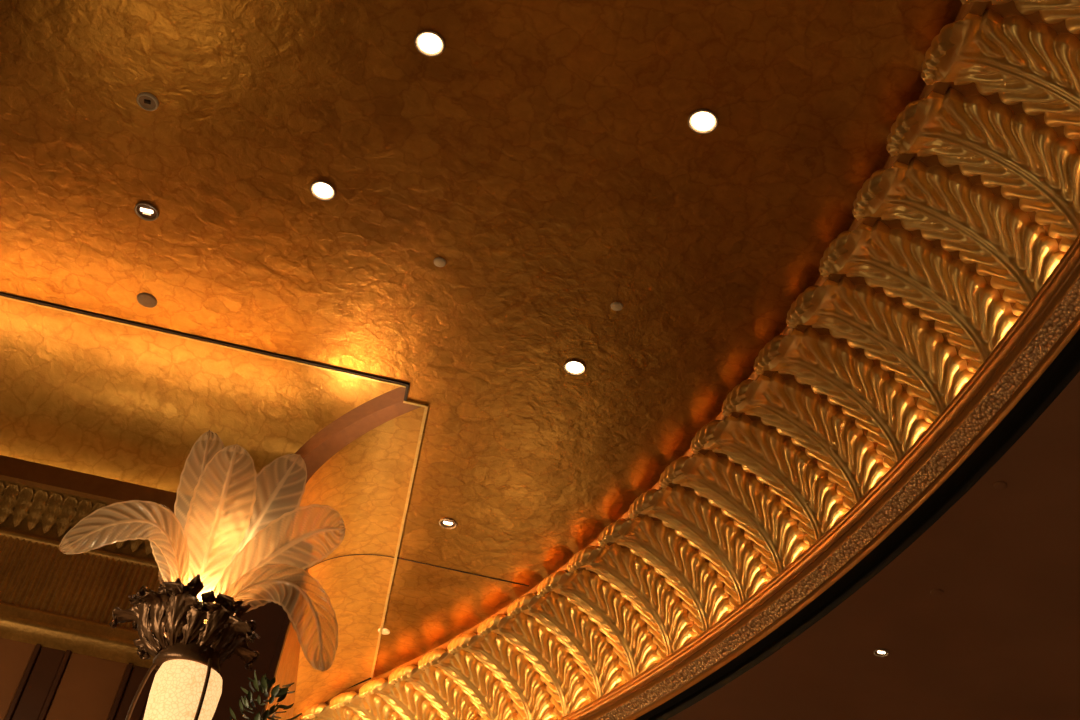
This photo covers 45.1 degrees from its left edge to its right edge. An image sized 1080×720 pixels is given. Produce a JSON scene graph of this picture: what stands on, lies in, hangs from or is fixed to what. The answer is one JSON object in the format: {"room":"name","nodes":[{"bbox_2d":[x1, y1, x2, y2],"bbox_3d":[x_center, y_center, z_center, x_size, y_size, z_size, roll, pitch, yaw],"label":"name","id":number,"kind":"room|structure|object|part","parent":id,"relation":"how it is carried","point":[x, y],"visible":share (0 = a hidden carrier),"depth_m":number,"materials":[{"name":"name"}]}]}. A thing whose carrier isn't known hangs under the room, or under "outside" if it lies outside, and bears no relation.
{"room":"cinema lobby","nodes":[
{"label":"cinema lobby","id":0,"kind":"room"},
{"bbox_2d":[134,202,158,220],"bbox_3d":[-2.616,-0.986,8.644,0.163,0.014,0.163,13,-40,-3],"label":"recessed light","id":1,"kind":"object","parent":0,"point":[146,211],"depth_m":8.64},
{"bbox_2d":[137,92,158,110],"bbox_3d":[-2.391,-1.569,7.915,0.134,0.022,0.134,13,-40,-3],"label":"ceiling speaker","id":2,"kind":"object","parent":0,"point":[147,101],"depth_m":7.91},
{"bbox_2d":[266,567,307,719],"bbox_3d":[-2.982,6.160,10.306,0.340,6.500,7.550,13,-40,-3],"label":"wall","id":3,"kind":"structure","parent":0,"point":[287,671],"depth_m":9.96,"materials":[{"name":"gold metal"}]},
{"bbox_2d":[276,387,419,500],"bbox_3d":[-1.481,0.652,9.898,1.301,0.560,0.261,-19,-48,30],"label":"cove","id":4,"kind":"object","parent":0,"point":[355,423],"visible":0.78,"depth_m":10.05,"materials":[{"name":"beige paint"}]},
{"bbox_2d":[0,0,961,678],"bbox_3d":[-3.014,-3.402,5.927,11.349,0.001,20.040,13,-40,-3],"label":"ceiling","id":5,"kind":"structure","parent":0,"point":[549,155],"depth_m":8.24,"materials":[{"name":"gold metal"}]},
{"bbox_2d":[137,293,156,307],"bbox_3d":[-2.825,-0.427,9.337,0.150,0.012,0.150,13,-40,-3],"label":"plate","id":6,"kind":"object","parent":5,"relation":"attached to","point":[145,299],"depth_m":9.33,"materials":[{"name":"metal"}]},
{"bbox_2d":[0,297,399,531],"bbox_3d":[-5.346,-0.123,9.393,8.665,1.050,0.820,13,-40,-3],"label":"cove","id":7,"kind":"object","parent":5,"relation":"attached to","point":[78,393],"visible":0.75,"depth_m":9.84,"materials":[{"name":"gold metal"}]},
{"bbox_2d":[0,455,262,531],"bbox_3d":[-5.869,0.372,9.276,7.850,0.180,0.186,13,-40,-3],"label":"fascia","id":8,"kind":"object","parent":7,"relation":"attached to","point":[20,471],"visible":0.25,"depth_m":9.37,"materials":[{"name":"brown wood"}]},
{"bbox_2d":[0,292,528,677],"bbox_3d":[-4.276,0.021,9.803,10.114,0.479,4.225,33,-45,-25],"label":"trim","id":9,"kind":"structure","parent":5,"relation":"attached to","point":[2,295],"depth_m":9.63,"materials":[{"name":"gold metal"}]},
{"bbox_3d":[-0.690,1.888,11.613,1.216,0.015,0.015,13,-40,-3],"label":"joint panel","id":10,"kind":"part","parent":9,"relation":"part of","materials":[{"name":"metal"}]},
{"bbox_2d":[310,181,335,200],"bbox_3d":[-1.384,-1.079,8.289,0.168,0.014,0.168,13,-40,-3],"label":"recessed light","id":11,"kind":"object","parent":5,"relation":"in","point":[321,190],"depth_m":8.29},
{"bbox_2d":[286,407,424,719],"bbox_3d":[-1.897,2.608,11.605,0.820,1.400,5.889,13,-40,-3],"label":"wall","id":12,"kind":"structure","parent":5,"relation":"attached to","point":[367,481],"depth_m":11.34,"materials":[{"name":"gold metal"}]},
{"bbox_2d":[378,628,389,634],"bbox_3d":[-1.517,2.639,12.638,0.120,0.012,0.120,13,-40,-3],"label":"recessed light","id":13,"kind":"object","parent":5,"relation":"attached to","point":[385,631],"visible":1,"depth_m":12.62,"materials":[{"name":"plastic"}]},
{"bbox_2d":[414,30,444,56],"bbox_3d":[-0.621,-1.781,7.320,0.178,0.014,0.178,13,-40,-3],"label":"recessed light","id":14,"kind":"object","parent":5,"relation":"in","point":[429,43],"depth_m":7.32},
{"bbox_2d":[434,257,445,266],"bbox_3d":[-0.667,-0.648,8.648,0.084,0.012,0.084,13,-40,-3],"label":"smoke detector","id":15,"kind":"object","parent":5,"relation":"attached to","point":[439,262],"visible":1,"depth_m":8.64,"materials":[{"name":"plastic"}]},
{"bbox_2d":[439,518,456,528],"bbox_3d":[-0.782,1.390,11.038,0.154,0.014,0.154,13,-40,-3],"label":"recessed light","id":16,"kind":"object","parent":5,"relation":"in","point":[447,523],"depth_m":11.04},
{"bbox_2d":[563,360,585,375],"bbox_3d":[0.249,0.056,9.281,0.163,0.014,0.163,13,-40,-3],"label":"recessed light","id":17,"kind":"object","parent":5,"relation":"in","point":[572,367],"depth_m":9.28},
{"bbox_2d":[611,302,622,310],"bbox_3d":[0.517,-0.359,8.747,0.084,0.012,0.084,13,-40,-3],"label":"smoke detector","id":18,"kind":"object","parent":5,"relation":"attached to","point":[616,306],"visible":1,"depth_m":8.74,"materials":[{"name":"plastic"}]},
{"bbox_2d":[324,1,987,704],"bbox_3d":[-0.300,0.185,9.505,3.286,0.060,18.630,21,-41,-13],"label":"fillet","id":19,"kind":"object","parent":5,"relation":"attached to","point":[977,8],"visible":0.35,"depth_m":8.60,"materials":[{"name":"gold metal"}]},
{"bbox_2d":[688,109,718,133],"bbox_3d":[0.938,-1.372,7.484,0.178,0.014,0.178,13,-40,-3],"label":"recessed light","id":20,"kind":"object","parent":5,"relation":"in","point":[702,121],"depth_m":7.48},
{"bbox_2d":[376,0,1079,719],"bbox_3d":[0.107,0.627,9.380,4.152,0.776,19.775,21,-41,-13],"label":"backing","id":21,"kind":"object","parent":5,"relation":"attached to","point":[1008,9],"visible":0.18,"depth_m":7.76,"materials":[{"name":"gold metal"}]},
{"bbox_2d":[300,0,1079,719],"bbox_3d":[-0.359,1.190,10.121,4.199,0.770,19.695,24,-42,-16],"label":"frieze","id":22,"kind":"object","parent":21,"relation":"attached to","point":[1037,67],"visible":0.96,"depth_m":8.66,"materials":[{"name":"paint"}]},
{"bbox_2d":[667,371,1079,719],"bbox_3d":[4.973,2.948,10.160,13.206,0.001,32.014,21,-41,-13],"label":"ceiling","id":23,"kind":"structure","parent":0,"point":[1001,641],"depth_m":9.37,"materials":[{"name":"brown paint"}]},
{"bbox_2d":[635,329,1079,719],"bbox_3d":[0.471,1.212,9.122,3.548,0.100,19.990,21,-41,-13],"label":"shadow slot","id":24,"kind":"object","parent":23,"relation":"attached to","point":[1066,365],"visible":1,"depth_m":8.67,"materials":[{"name":"black"}]},
{"bbox_2d":[621,312,1079,719],"bbox_3d":[0.398,1.164,9.120,3.445,0.040,19.824,21,-41,-13],"label":"trim","id":25,"kind":"structure","parent":24,"relation":"attached to","point":[1074,326],"depth_m":8.58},
{"bbox_2d":[595,278,1079,719],"bbox_3d":[0.355,1.110,9.139,3.472,0.065,19.775,21,-41,-13],"label":"band","id":26,"kind":"object","parent":25,"relation":"attached to","point":[1068,309],"visible":1,"depth_m":8.55,"materials":[{"name":"gold metal"}]},
{"bbox_2d":[558,233,1079,719],"bbox_3d":[0.361,1.024,9.208,3.571,0.105,19.824,21,-41,-13],"label":"ledge","id":27,"kind":"object","parent":26,"relation":"on","point":[1078,236],"visible":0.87,"depth_m":8.69,"materials":[{"name":"gold metal"}]},
{"bbox_2d":[563,238,1079,719],"bbox_3d":[0.301,1.022,9.178,3.446,0.105,19.670,21,-41,-13],"label":"trim","id":28,"kind":"structure","parent":26,"relation":"attached to","point":[1073,256],"depth_m":8.60,"materials":[{"name":"gold metal"}]},
{"bbox_2d":[873,649,888,656],"bbox_3d":[2.561,2.199,9.762,0.113,0.014,0.113,13,-40,-3],"label":"recessed light","id":29,"kind":"object","parent":23,"relation":"in","point":[878,652],"depth_m":9.76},
{"bbox_2d":[930,589,943,595],"bbox_3d":[2.765,1.621,9.051,0.090,0.012,0.090,13,-40,-3],"label":"sprinkler cover","id":30,"kind":"object","parent":23,"relation":"attached to","point":[935,592],"visible":1,"depth_m":9.04,"materials":[{"name":"brown paint"}]},
{"bbox_2d":[994,481,1006,489],"bbox_3d":[2.852,0.778,8.054,0.080,0.012,0.080,13,-40,-3],"label":"sprinkler cover","id":31,"kind":"object","parent":23,"relation":"attached to","point":[999,485],"visible":1,"depth_m":8.04,"materials":[{"name":"brown paint"}]},
{"label":"floor","id":32,"kind":"structure","parent":0,"visible":0},
{"bbox_2d":[59,430,344,719],"bbox_3d":[-1.299,1.915,3.298,0.941,4.250,0.560,13,-40,-3],"label":"lamp","id":33,"kind":"object","parent":32,"relation":"on","point":[188,634],"visible":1,"depth_m":4.24,"materials":[{"name":"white glass"}]},
{"bbox_2d":[212,536,312,719],"bbox_3d":[-2.276,3.780,7.399,0.400,6.500,0.145,13,-40,-3],"label":"pilaster","id":34,"kind":"object","parent":32,"relation":"on","point":[273,623],"visible":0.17,"depth_m":8.89,"materials":[{"name":"brown wood"}]},
{"bbox_2d":[230,670,301,719],"bbox_3d":[-0.912,2.015,2.460,0.554,3.118,0.597,13,-40,-3],"label":"ficus tree","id":35,"kind":"object","parent":32,"relation":"on","point":[276,691],"visible":1,"depth_m":3.40,"materials":[{"name":"green plant"}]},
{"label":"wall","id":36,"kind":"structure","parent":0,"visible":0},
{"bbox_2d":[0,482,140,543],"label":"leaf ornament","id":37,"kind":"object","parent":36,"relation":"attached to","point":[52,510],"depth_m":9.27,"materials":[{"name":"gold metal"}]},
{"bbox_2d":[0,638,156,719],"bbox_3d":[-4.362,2.998,7.574,4.135,3.360,0.060,13,-40,-3],"label":"panelling","id":38,"kind":"object","parent":36,"relation":"attached to","point":[36,683],"visible":0.75,"depth_m":8.57,"materials":[{"name":"reddish-brown wood"},{"name":"dark mahogany"}]},
{"bbox_3d":[-3.777,3.137,7.617,0.380,3.360,0.040,13,-40,-3],"label":"panel","id":39,"kind":"part","parent":38,"relation":"part of","materials":[{"name":"brown wood"}]},
{"bbox_3d":[-3.475,3.205,7.636,0.160,3.360,0.040,13,-40,-3],"label":"panel","id":40,"kind":"part","parent":38,"relation":"part of","materials":[{"name":"brown wood"}]},
{"bbox_2d":[0,601,155,669],"bbox_3d":[-6.013,1.198,8.580,7.850,0.260,0.130,13,-40,-3],"label":"molding","id":41,"kind":"structure","parent":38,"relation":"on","point":[19,623],"depth_m":8.71,"materials":[{"name":"brown wood"}]},
{"bbox_3d":[-3.173,3.273,7.655,0.380,3.360,0.040,13,-40,-3],"label":"panel","id":42,"kind":"part","parent":38,"relation":"part of","materials":[{"name":"brown wood"}]},
{"bbox_3d":[-2.871,3.341,7.673,0.160,3.360,0.040,13,-40,-3],"label":"panel","id":43,"kind":"part","parent":38,"relation":"part of","materials":[{"name":"brown wood"}]},
{"bbox_2d":[0,535,239,628],"bbox_3d":[-5.971,0.940,8.844,7.850,0.520,0.026,13,-40,-3],"label":"frieze","id":44,"kind":"object","parent":36,"relation":"attached to","point":[41,577],"visible":0.52,"depth_m":9.03},
{"bbox_2d":[0,479,255,585],"bbox_3d":[-5.907,0.587,9.093,7.850,0.390,0.130,13,-40,-3],"label":"trim","id":45,"kind":"structure","parent":36,"relation":"attached to","point":[21,532],"depth_m":9.24,"materials":[{"name":"brown wood"}]},
{"bbox_2d":[115,512,175,554],"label":"leaf ornament","id":46,"kind":"object","parent":36,"relation":"attached to","point":[134,544],"depth_m":9.29,"materials":[{"name":"gold metal"}]}
]}

